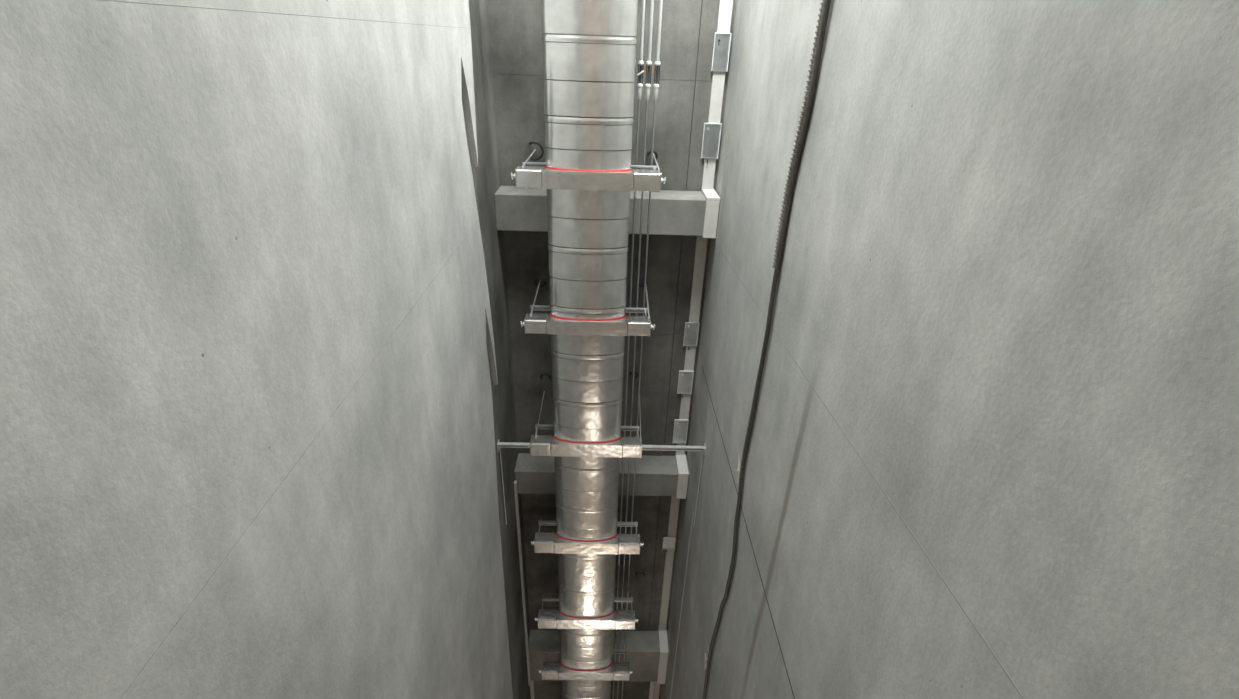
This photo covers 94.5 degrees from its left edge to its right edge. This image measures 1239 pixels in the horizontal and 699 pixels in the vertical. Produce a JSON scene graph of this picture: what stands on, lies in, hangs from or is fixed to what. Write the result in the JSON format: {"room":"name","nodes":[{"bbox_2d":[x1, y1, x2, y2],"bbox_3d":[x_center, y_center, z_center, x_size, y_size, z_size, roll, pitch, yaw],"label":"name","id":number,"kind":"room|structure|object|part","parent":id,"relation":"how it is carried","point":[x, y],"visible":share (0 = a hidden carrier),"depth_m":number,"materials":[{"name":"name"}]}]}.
{"room":"utility shaft","nodes":[
{"label":"utility shaft","id":0,"kind":"room"},
{"bbox_2d":[0,0,530,698],"bbox_3d":[-1.398,2.215,4.226,0.300,18.000,6.950,1,28,-1],"label":"wall","id":1,"kind":"structure","parent":0,"point":[257,399],"depth_m":1.78,"materials":[{"name":"concrete"}]},
{"bbox_3d":[-1.068,-3.269,0.675,0.050,4.960,5.920,1,28,-1],"label":"panel","id":2,"kind":"part","parent":1,"relation":"part of","materials":[{"name":"concrete"}]},
{"bbox_3d":[-1.234,1.533,3.205,0.050,3.077,5.800,1,28,-1],"label":"panel","id":3,"kind":"part","parent":1,"relation":"part of","materials":[{"name":"concrete"}]},
{"bbox_3d":[-1.410,6.757,5.764,0.050,8.549,5.330,1,28,-1],"label":"panel","id":4,"kind":"part","parent":1,"relation":"part of","materials":[{"name":"concrete"}]},
{"bbox_2d":[497,440,529,523],"bbox_3d":[-1.164,1.535,6.488,0.340,1.211,0.101,1,28,-1],"label":"strut arm","id":5,"kind":"object","parent":1,"relation":"attached to","point":[500,445],"visible":1,"depth_m":6.22,"materials":[{"name":"metal"}]},
{"bbox_3d":[-1.319,1.558,6.498,0.011,1.150,0.011,-10,31,-21],"label":"hanging rod","id":6,"kind":"part","parent":5,"relation":"part of","materials":[{"name":"metal"}]},
{"bbox_2d":[514,480,530,685],"bbox_3d":[-1.408,3.608,8.409,0.035,4.330,0.060,1,28,-1],"label":"trim","id":7,"kind":"structure","parent":1,"relation":"attached to","point":[515,481],"depth_m":8.20,"materials":[{"name":"grey metal"}]},
{"bbox_2d":[530,681,534,698],"bbox_3d":[-1.517,7.018,10.362,0.060,3.510,0.050,1,28,-1],"label":"trim","id":8,"kind":"structure","parent":1,"relation":"attached to","point":[532,682],"depth_m":9.64,"materials":[{"name":"grey metal"}]},
{"bbox_2d":[488,0,736,698],"bbox_3d":[-0.195,0.537,7.405,2.775,18.000,0.285,1,28,-1],"label":"wall","id":9,"kind":"structure","parent":0,"point":[688,27],"depth_m":6.46,"materials":[{"name":"concrete"}]},
{"bbox_2d":[529,141,543,160],"bbox_3d":[-0.841,-2.015,5.815,0.150,0.193,0.069,1,28,-1],"label":"wall hook","id":10,"kind":"object","parent":9,"relation":"attached to","point":[531,142],"visible":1,"depth_m":5.80,"materials":[{"name":"black metal"}]},
{"bbox_2d":[535,280,545,286],"bbox_3d":[-0.896,-0.744,6.510,0.133,0.073,0.056,1,28,-1],"label":"wall hook","id":11,"kind":"object","parent":9,"relation":"attached to","point":[536,284],"visible":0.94,"depth_m":6.50,"materials":[{"name":"black metal"}]},
{"bbox_2d":[540,373,550,378],"bbox_3d":[-0.914,0.325,7.081,0.134,0.096,0.069,1,28,-1],"label":"wall hook","id":12,"kind":"object","parent":9,"relation":"attached to","point":[548,375],"visible":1,"depth_m":7.05,"materials":[{"name":"black metal"}]},
{"bbox_3d":[-0.546,6.013,10.224,1.950,1.552,0.035,1,28,-1],"label":"panel","id":13,"kind":"part","parent":9,"relation":"part of","materials":[{"name":"concrete"}]},
{"bbox_3d":[-0.468,3.796,9.024,1.950,1.887,0.035,1,28,-1],"label":"panel","id":14,"kind":"part","parent":9,"relation":"part of","materials":[{"name":"metal"}]},
{"bbox_3d":[-0.418,2.354,8.244,1.950,1.387,0.035,1,28,-1],"label":"panel","id":15,"kind":"part","parent":9,"relation":"part of","materials":[{"name":"metal"}]},
{"bbox_3d":[-0.357,0.599,7.295,1.950,1.830,0.035,1,28,-1],"label":"panel","id":16,"kind":"part","parent":9,"relation":"part of","materials":[{"name":"metal"}]},
{"bbox_3d":[-0.308,-0.792,6.542,1.950,1.330,0.035,1,28,-1],"label":"panel","id":17,"kind":"part","parent":9,"relation":"part of","materials":[{"name":"metal"}]},
{"bbox_3d":[-0.260,-2.171,5.796,1.950,1.052,0.035,1,28,-1],"label":"panel","id":18,"kind":"part","parent":9,"relation":"part of","materials":[{"name":"concrete"}]},
{"bbox_3d":[-0.162,-4.978,4.277,1.950,5.327,0.035,1,28,-1],"label":"panel","id":19,"kind":"part","parent":9,"relation":"part of","materials":[{"name":"concrete"}]},
{"bbox_2d":[528,629,668,681],"bbox_3d":[-0.345,5.071,9.507,2.275,0.800,0.399,1,28,-1],"label":"concrete beam","id":20,"kind":"structure","parent":9,"relation":"attached to","point":[643,647],"depth_m":9.30,"materials":[{"name":"grey concrete"}]},
{"bbox_2d":[514,453,689,495],"bbox_3d":[-0.227,1.666,7.665,2.275,0.385,0.399,1,28,-1],"label":"concrete beam","id":21,"kind":"structure","parent":9,"relation":"attached to","point":[654,475],"depth_m":7.50,"materials":[{"name":"grey concrete"}]},
{"bbox_2d":[494,185,720,235],"bbox_3d":[-0.118,-1.450,5.979,2.275,0.375,0.399,1,28,-1],"label":"concrete beam","id":22,"kind":"structure","parent":9,"relation":"attached to","point":[672,212],"depth_m":5.81,"materials":[{"name":"grey concrete"}]},
{"bbox_3d":[0.515,6.036,10.250,0.157,1.552,0.030,1,28,-1],"label":"panel","id":23,"kind":"part","parent":9,"relation":"part of","materials":[{"name":"concrete"}]},
{"bbox_2d":[648,682,654,698],"bbox_3d":[0.497,7.064,10.409,0.070,3.510,0.050,1,28,-1],"label":"trim","id":24,"kind":"structure","parent":9,"relation":"attached to","point":[651,688],"depth_m":9.69,"materials":[{"name":"grey metal"}]},
{"bbox_2d":[647,150,657,158],"bbox_3d":[0.337,-1.983,5.845,0.110,0.105,0.069,1,28,-1],"label":"wall hook","id":25,"kind":"object","parent":9,"relation":"attached to","point":[654,151],"visible":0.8,"depth_m":5.81,"materials":[{"name":"black metal"}]},
{"bbox_3d":[0.593,3.819,9.051,0.157,1.887,0.030,1,28,-1],"label":"panel","id":26,"kind":"part","parent":9,"relation":"part of","materials":[{"name":"concrete"}]},
{"bbox_3d":[0.643,2.377,8.271,0.157,1.387,0.030,1,28,-1],"label":"panel","id":27,"kind":"part","parent":9,"relation":"part of","materials":[{"name":"concrete"}]},
{"bbox_2d":[662,537,675,551],"bbox_3d":[0.732,2.894,8.501,0.185,0.290,0.030,1,28,-1],"label":"electrical box","id":28,"kind":"object","parent":9,"relation":"attached to","point":[668,542],"visible":1,"depth_m":8.50,"materials":[{"name":"grey metal"}]},
{"bbox_3d":[0.733,2.867,8.499,0.185,0.240,0.006,1,28,-1],"label":"plate","id":29,"kind":"part","parent":28,"relation":"part of","materials":[{"name":"metal"}]},
{"bbox_3d":[0.704,0.622,7.321,0.157,1.830,0.030,1,28,-1],"label":"panel","id":30,"kind":"part","parent":9,"relation":"part of","materials":[{"name":"concrete"}]},
{"bbox_2d":[672,419,688,444],"bbox_3d":[0.797,1.101,7.530,0.180,0.430,0.030,1,28,-1],"label":"electrical box","id":31,"kind":"object","parent":9,"relation":"attached to","point":[680,430],"visible":0.91,"depth_m":7.52,"materials":[{"name":"grey metal"}]},
{"bbox_2d":[677,370,693,397],"bbox_3d":[0.821,0.435,7.170,0.180,0.385,0.030,1,28,-1],"label":"electrical box","id":32,"kind":"object","parent":9,"relation":"attached to","point":[685,378],"visible":1,"depth_m":7.16,"materials":[{"name":"grey metal"}]},
{"bbox_3d":[0.753,-0.769,6.569,0.157,1.330,0.030,1,28,-1],"label":"panel","id":33,"kind":"part","parent":9,"relation":"part of","materials":[{"name":"concrete"}]},
{"bbox_2d":[683,322,698,349],"bbox_3d":[0.854,-0.156,6.851,0.165,0.360,0.030,1,28,-1],"label":"electrical box","id":34,"kind":"object","parent":9,"relation":"attached to","point":[691,330],"visible":1,"depth_m":6.84,"materials":[{"name":"grey metal"}]},
{"bbox_3d":[0.801,-2.148,5.822,0.157,1.052,0.030,1,28,-1],"label":"panel","id":35,"kind":"part","parent":9,"relation":"part of","materials":[{"name":"concrete"}]},
{"bbox_3d":[0.899,-4.955,4.304,0.157,5.327,0.030,1,28,-1],"label":"panel","id":36,"kind":"part","parent":9,"relation":"part of","materials":[{"name":"concrete"}]},
{"bbox_2d":[701,123,721,163],"bbox_3d":[0.925,-2.086,5.807,0.173,0.390,0.030,1,28,-1],"label":"electrical box","id":37,"kind":"object","parent":9,"relation":"attached to","point":[710,141],"visible":1,"depth_m":5.80,"materials":[{"name":"grey metal"}]},
{"bbox_2d":[711,32,731,71],"bbox_3d":[0.960,-2.808,5.416,0.153,0.325,0.030,1,28,-1],"label":"electrical box","id":38,"kind":"object","parent":9,"relation":"attached to","point":[721,47],"visible":1,"depth_m":5.42,"materials":[{"name":"grey metal"}]},
{"bbox_2d":[660,0,1238,698],"bbox_3d":[1.091,2.271,4.283,0.271,18.000,6.950,1,28,-1],"label":"wall","id":39,"kind":"structure","parent":0,"point":[993,453],"depth_m":1.74,"materials":[{"name":"concrete"}]},
{"bbox_2d":[642,443,705,526],"bbox_3d":[0.577,1.574,6.528,0.684,1.211,0.101,1,28,-1],"label":"strut arm","id":40,"kind":"object","parent":39,"relation":"attached to","point":[645,447],"visible":1,"depth_m":6.25,"materials":[{"name":"metal"}]},
{"bbox_3d":[0.902,1.608,6.549,0.011,1.150,0.011,-10,31,-21],"label":"hanging rod","id":41,"kind":"part","parent":40,"relation":"part of","materials":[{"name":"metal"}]},
{"bbox_2d":[670,511,693,698],"bbox_3d":[0.784,5.434,8.825,0.032,7.900,0.006,1,28,-1],"label":"trim","id":42,"kind":"structure","parent":39,"relation":"attached to","point":[693,511],"depth_m":7.71,"materials":[{"name":"grey metal"}]},
{"bbox_3d":[0.813,4.593,8.676,0.020,9.722,0.530,1,28,-1],"label":"panel","id":43,"kind":"part","parent":39,"relation":"part of","materials":[{"name":"concrete"}]},
{"bbox_2d":[653,0,732,698],"bbox_3d":[0.853,0.714,7.145,0.133,18.000,0.430,1,28,-1],"label":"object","id":44,"kind":"structure","parent":39,"relation":"attached to","point":[725,6],"depth_m":6.63,"materials":[{"name":"grey metal"}]},
{"bbox_3d":[0.845,6.116,5.800,0.020,9.782,5.960,1,28,-1],"label":"panel","id":45,"kind":"part","parent":39,"relation":"part of","materials":[{"name":"concrete"}]},
{"bbox_2d":[702,0,830,698],"bbox_3d":[0.917,1.908,4.942,0.057,18.000,0.288,1,28,-1],"label":"cable","id":46,"kind":"object","parent":39,"relation":"attached to","point":[801,131],"visible":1,"depth_m":3.57,"materials":[{"name":"rubber"}]},
{"bbox_3d":[1.020,0.888,3.289,0.020,1.911,6.520,1,28,-1],"label":"panel","id":47,"kind":"part","parent":39,"relation":"part of","materials":[{"name":"concrete"}]},
{"bbox_3d":[-0.441,10.265,8.595,2.775,0.250,7.450,1,28,-1],"label":"floor","id":48,"kind":"structure","parent":0,"visible":0},
{"bbox_2d":[541,0,637,698],"bbox_3d":[-0.362,1.048,6.449,0.759,18.000,0.291,1,28,-1],"label":"air duct","id":49,"kind":"object","parent":48,"relation":"on","point":[589,88],"visible":0.84,"depth_m":5.38,"materials":[{"name":"metal"}]},
{"bbox_2d":[539,647,632,680],"bbox_3d":[-0.489,4.599,8.393,1.349,0.188,0.400,1,28,-1],"label":"bracket","id":50,"kind":"object","parent":49,"relation":"attached to","point":[550,670],"visible":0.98,"depth_m":8.23,"materials":[{"name":"metal"}]},
{"bbox_2d":[530,391,642,457],"bbox_3d":[-0.370,0.851,6.757,1.314,0.186,1.090,1,28,-1],"label":"bracket","id":51,"kind":"object","parent":49,"relation":"attached to","point":[540,445],"visible":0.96,"depth_m":6.29,"materials":[{"name":"metal"}]},
{"bbox_3d":[-0.933,0.746,6.753,0.020,0.032,0.985,1,28,-1],"label":"tie rod","id":52,"kind":"part","parent":51,"relation":"part of","materials":[{"name":"metal"}]},
{"bbox_3d":[0.244,0.772,6.780,0.010,0.032,0.986,2,28,0],"label":"tie rod","id":53,"kind":"part","parent":51,"relation":"part of","materials":[{"name":"metal"}]},
{"bbox_2d":[535,595,637,629],"bbox_3d":[-0.444,3.594,7.850,1.389,0.194,0.400,1,28,-1],"label":"bracket","id":54,"kind":"object","parent":49,"relation":"attached to","point":[547,618],"visible":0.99,"depth_m":7.68,"materials":[{"name":"metal"}]},
{"bbox_2d":[520,279,654,336],"bbox_3d":[-0.314,-0.468,6.044,1.314,0.166,1.090,1,28,-1],"label":"bracket","id":55,"kind":"object","parent":49,"relation":"attached to","point":[534,323],"visible":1,"depth_m":5.58,"materials":[{"name":"metal"}]},
{"bbox_3d":[-0.882,-0.562,6.046,0.035,0.037,0.986,1,28,-1],"label":"tie rod","id":56,"kind":"part","parent":55,"relation":"part of","materials":[{"name":"metal"}]},
{"bbox_3d":[0.294,-0.535,6.073,0.015,0.037,0.986,2,28,-1],"label":"tie rod","id":57,"kind":"part","parent":55,"relation":"part of","materials":[{"name":"metal"}]},
{"bbox_2d":[531,520,643,554],"bbox_3d":[-0.395,2.338,7.170,1.379,0.192,0.400,1,28,-1],"label":"bracket","id":58,"kind":"object","parent":49,"relation":"attached to","point":[543,542],"visible":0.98,"depth_m":7.00,"materials":[{"name":"metal"}]},
{"bbox_2d":[511,149,665,191],"bbox_3d":[-0.271,-1.704,5.375,1.334,0.176,1.090,1,28,-1],"label":"bracket","id":59,"kind":"object","parent":49,"relation":"attached to","point":[643,178],"visible":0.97,"depth_m":4.91,"materials":[{"name":"metal"}]},
{"bbox_3d":[-0.844,-1.803,5.374,0.025,0.037,0.985,1,28,-1],"label":"tie rod","id":60,"kind":"part","parent":59,"relation":"part of","materials":[{"name":"metal"}]},
{"bbox_2d":[613,0,645,698],"bbox_3d":[0.071,0.927,6.701,0.068,18.000,0.052,1,28,-1],"label":"rod","id":61,"kind":"object","parent":48,"relation":"on","point":[640,62],"visible":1,"depth_m":5.45,"materials":[{"name":"metal"}]},
{"bbox_3d":[0.262,-4.712,3.649,0.029,5.170,0.029,1,28,-1],"label":"rod","id":62,"kind":"part","parent":61,"relation":"part of","materials":[{"name":"metal"}]},
{"bbox_2d":[617,0,653,698],"bbox_3d":[0.142,0.929,6.702,0.066,18.000,0.052,1,28,-1],"label":"rod","id":63,"kind":"object","parent":48,"relation":"on","point":[649,62],"visible":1,"depth_m":5.46,"materials":[{"name":"metal"}]},
{"bbox_3d":[0.332,-4.711,3.651,0.029,5.170,0.029,1,28,-1],"label":"rod","id":64,"kind":"part","parent":63,"relation":"part of","materials":[{"name":"metal"}]},
{"bbox_2d":[621,0,662,698],"bbox_3d":[0.207,0.930,6.704,0.052,18.000,0.052,1,28,-1],"label":"rod","id":65,"kind":"object","parent":48,"relation":"on","point":[657,62],"visible":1,"depth_m":5.48,"materials":[{"name":"metal"}]},
{"bbox_3d":[0.404,-4.709,3.653,0.029,5.170,0.029,1,28,-1],"label":"rod","id":66,"kind":"part","parent":65,"relation":"part of","materials":[{"name":"metal"}]}
]}

